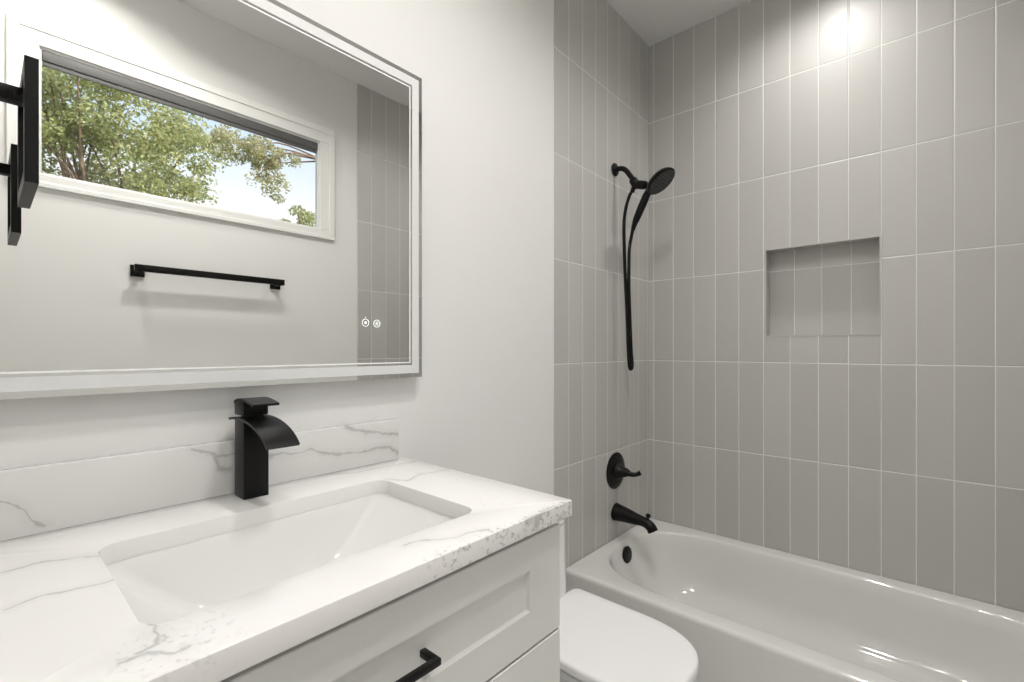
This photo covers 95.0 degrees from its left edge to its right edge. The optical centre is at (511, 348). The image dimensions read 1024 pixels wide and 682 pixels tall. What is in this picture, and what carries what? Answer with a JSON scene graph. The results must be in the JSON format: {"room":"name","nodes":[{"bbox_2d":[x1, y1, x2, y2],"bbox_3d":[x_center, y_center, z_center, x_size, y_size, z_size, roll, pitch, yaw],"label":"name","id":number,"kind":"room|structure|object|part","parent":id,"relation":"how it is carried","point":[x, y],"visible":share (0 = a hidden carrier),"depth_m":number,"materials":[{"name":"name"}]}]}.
{"room":"bathroom","nodes":[
{"label":"bathroom","id":0,"kind":"room"},
{"bbox_2d":[0,0,648,567],"bbox_3d":[-0.183,-0.178,1.500,0.122,2.757,2.788,0,0,41],"label":"wall","id":1,"kind":"structure","parent":0,"point":[481,404],"depth_m":1.61,"materials":[{"name":"white paint"}]},
{"bbox_2d":[0,418,398,540],"bbox_3d":[-0.581,0.239,0.944,0.019,0.106,0.824,0,0,41],"label":"backsplash","id":2,"kind":"structure","parent":1,"relation":"attached to","point":[35,499],"depth_m":0.85,"materials":[{"name":"stone"}]},
{"bbox_2d":[0,0,421,399],"bbox_3d":[-0.549,-0.334,0.970,0.032,0.819,0.878,0,0,41],"label":"led mirror","id":3,"kind":"object","parent":1,"relation":"attached to","point":[228,193],"visible":1,"depth_m":0.90,"materials":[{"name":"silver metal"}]},
{"bbox_2d":[606,452,641,488],"bbox_3d":[0.519,0.558,2.115,0.118,0.166,0.166,0,0,41],"label":"shower valve","id":4,"kind":"object","parent":1,"relation":"attached to","point":[616,471],"visible":1,"depth_m":2.12,"materials":[{"name":"black metal"}]},
{"bbox_3d":[0.480,0.558,2.150,0.013,0.166,0.166,0,0,41],"label":"plate","id":5,"kind":"part","parent":4,"relation":"part of","materials":[{"name":"black metal"}]},
{"bbox_3d":[0.542,0.559,2.111,0.082,0.033,0.034,0,0,23],"label":"lever","id":6,"kind":"part","parent":4,"relation":"part of","materials":[{"name":"black metal"}]},
{"bbox_2d":[611,163,647,370],"bbox_3d":[0.529,-0.376,2.094,0.162,0.947,0.060,0,0,41],"label":"shower hose","id":7,"kind":"object","parent":1,"relation":"attached to","point":[635,183],"visible":1,"depth_m":2.09,"materials":[{"name":"black metal"}]},
{"bbox_2d":[631,167,674,230],"bbox_3d":[0.623,-0.644,2.032,0.132,0.238,0.185,0,0,-23],"label":"shower","id":8,"kind":"object","parent":7,"relation":"attached to","point":[662,178],"visible":1,"depth_m":2.02,"materials":[{"name":"black metal"}]},
{"bbox_3d":[0.571,-0.616,2.058,0.106,0.181,0.034,0,0,41],"label":"handle","id":9,"kind":"part","parent":8,"relation":"part of","materials":[{"name":"black metal"}]},
{"bbox_2d":[611,503,657,533],"bbox_3d":[0.550,0.755,2.088,0.205,0.097,0.081,0,0,41],"label":"tub spout","id":10,"kind":"object","parent":1,"relation":"attached to","point":[620,513],"visible":1,"depth_m":2.08,"materials":[{"name":"black metal"}]},
{"bbox_2d":[607,0,750,45],"bbox_3d":[0.424,-1.607,0.965,1.740,0.100,2.788,0,0,41],"label":"ceiling","id":11,"kind":"structure","parent":0,"point":[654,21],"depth_m":2.18,"materials":[{"name":"white paint"}]},
{"bbox_2d":[649,0,1023,611],"bbox_3d":[1.358,-0.178,1.933,1.620,2.757,0.140,0,0,41],"label":"wall","id":12,"kind":"structure","parent":0,"point":[897,453],"depth_m":1.88,"materials":[{"name":"grey tile"}]},
{"bbox_2d":[765,235,880,336],"bbox_3d":[1.264,-0.245,1.930,0.402,0.382,0.014,0,0,41],"label":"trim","id":13,"kind":"structure","parent":12,"relation":"attached to","point":[879,236],"depth_m":1.90,"materials":[{"name":"grey tile"}]},
{"bbox_3d":[0.424,1.240,0.965,1.740,0.080,2.788,0,0,41],"label":"floor","id":14,"kind":"structure","parent":0,"visible":0},
{"bbox_2d":[220,523,559,681],"bbox_3d":[-0.370,0.761,0.768,0.565,0.878,0.827,0,0,41],"label":"vanity cabinet","id":15,"kind":"object","parent":14,"relation":"on","point":[495,617],"visible":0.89,"depth_m":0.72,"materials":[{"name":"white paint"}]},
{"bbox_2d":[0,457,571,681],"bbox_3d":[-0.371,0.306,0.774,0.556,0.030,0.846,0,0,41],"label":"countertop","id":16,"kind":"structure","parent":15,"relation":"on","point":[64,616],"depth_m":0.60,"materials":[{"name":"stone"}]},
{"bbox_2d":[228,397,299,499],"bbox_3d":[-0.479,0.194,0.901,0.190,0.195,0.058,0,0,41],"label":"waterfall faucet","id":17,"kind":"object","parent":16,"relation":"on","point":[257,432],"visible":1,"depth_m":0.91,"materials":[{"name":"black metal"}]},
{"bbox_3d":[-0.503,0.102,0.922,0.099,0.012,0.048,0,0,41],"label":"lever","id":18,"kind":"part","parent":17,"relation":"part of","materials":[{"name":"black metal"}]},
{"bbox_3d":[-0.479,0.155,0.901,0.190,0.043,0.058,0,0,41],"label":"spout","id":19,"kind":"part","parent":17,"relation":"part of","materials":[{"name":"black metal"}]},
{"bbox_2d":[107,494,455,623],"bbox_3d":[-0.338,0.393,0.771,0.360,0.143,0.534,0,0,41],"label":"sink basin","id":20,"kind":"object","parent":16,"relation":"in","point":[172,583],"visible":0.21,"depth_m":0.85,"materials":[{"name":"white ceramic"}]},
{"bbox_3d":[-0.155,0.433,0.613,0.036,0.010,0.132,0,0,41],"label":"handle","id":21,"kind":"part","parent":15,"relation":"part of","materials":[{"name":"black metal"}]},
{"bbox_3d":[-0.185,0.676,0.605,0.018,0.272,0.822,0,0,41],"label":"drawer","id":22,"kind":"part","parent":15,"relation":"part of","materials":[{"name":"white paint"}]},
{"bbox_2d":[557,519,698,681],"bbox_3d":[0.188,0.860,1.325,0.640,0.680,0.332,0,0,41],"label":"toilet","id":23,"kind":"object","parent":14,"relation":"on","point":[602,640],"visible":0.55,"depth_m":1.22,"materials":[{"name":"white ceramic"}]},
{"bbox_3d":[0.030,0.877,1.464,0.220,0.645,0.250,0,0,41],"label":"tank","id":24,"kind":"part","parent":23,"relation":"part of","materials":[{"name":"white ceramic"}]},
{"bbox_3d":[0.262,0.808,1.260,0.435,0.019,0.324,0,0,41],"label":"seat","id":25,"kind":"part","parent":23,"relation":"part of","materials":[{"name":"white plastic"}]},
{"bbox_3d":[0.262,0.784,1.260,0.443,0.024,0.332,0,0,41],"label":"lid","id":26,"kind":"part","parent":23,"relation":"part of","materials":[{"name":"white plastic"}]},
{"bbox_2d":[566,518,1023,681],"bbox_3d":[1.014,1.034,1.639,1.488,0.332,0.752,0,0,41],"label":"bathtub","id":27,"kind":"object","parent":14,"relation":"on","point":[749,612],"visible":0.88,"depth_m":1.73,"materials":[{"name":"white ceramic"}]},
{"bbox_3d":[-0.339,-0.179,0.099,1.500,2.757,0.120,0,0,41],"label":"wall","id":28,"kind":"structure","parent":0,"visible":0},
{"bbox_2d":[0,55,38,208],"bbox_3d":[-0.660,-0.269,0.552,0.150,0.147,0.136,0,0,41],"label":"towel ring","id":29,"kind":"object","parent":28,"relation":"attached to","point":[25,97],"visible":1,"depth_m":0.55,"materials":[{"name":"black metal"}]},
{"bbox_3d":[-0.657,-0.317,0.548,0.018,0.018,0.118,0,0,41],"label":"stem","id":30,"kind":"part","parent":29,"relation":"part of","materials":[{"name":"black metal"}]}
]}

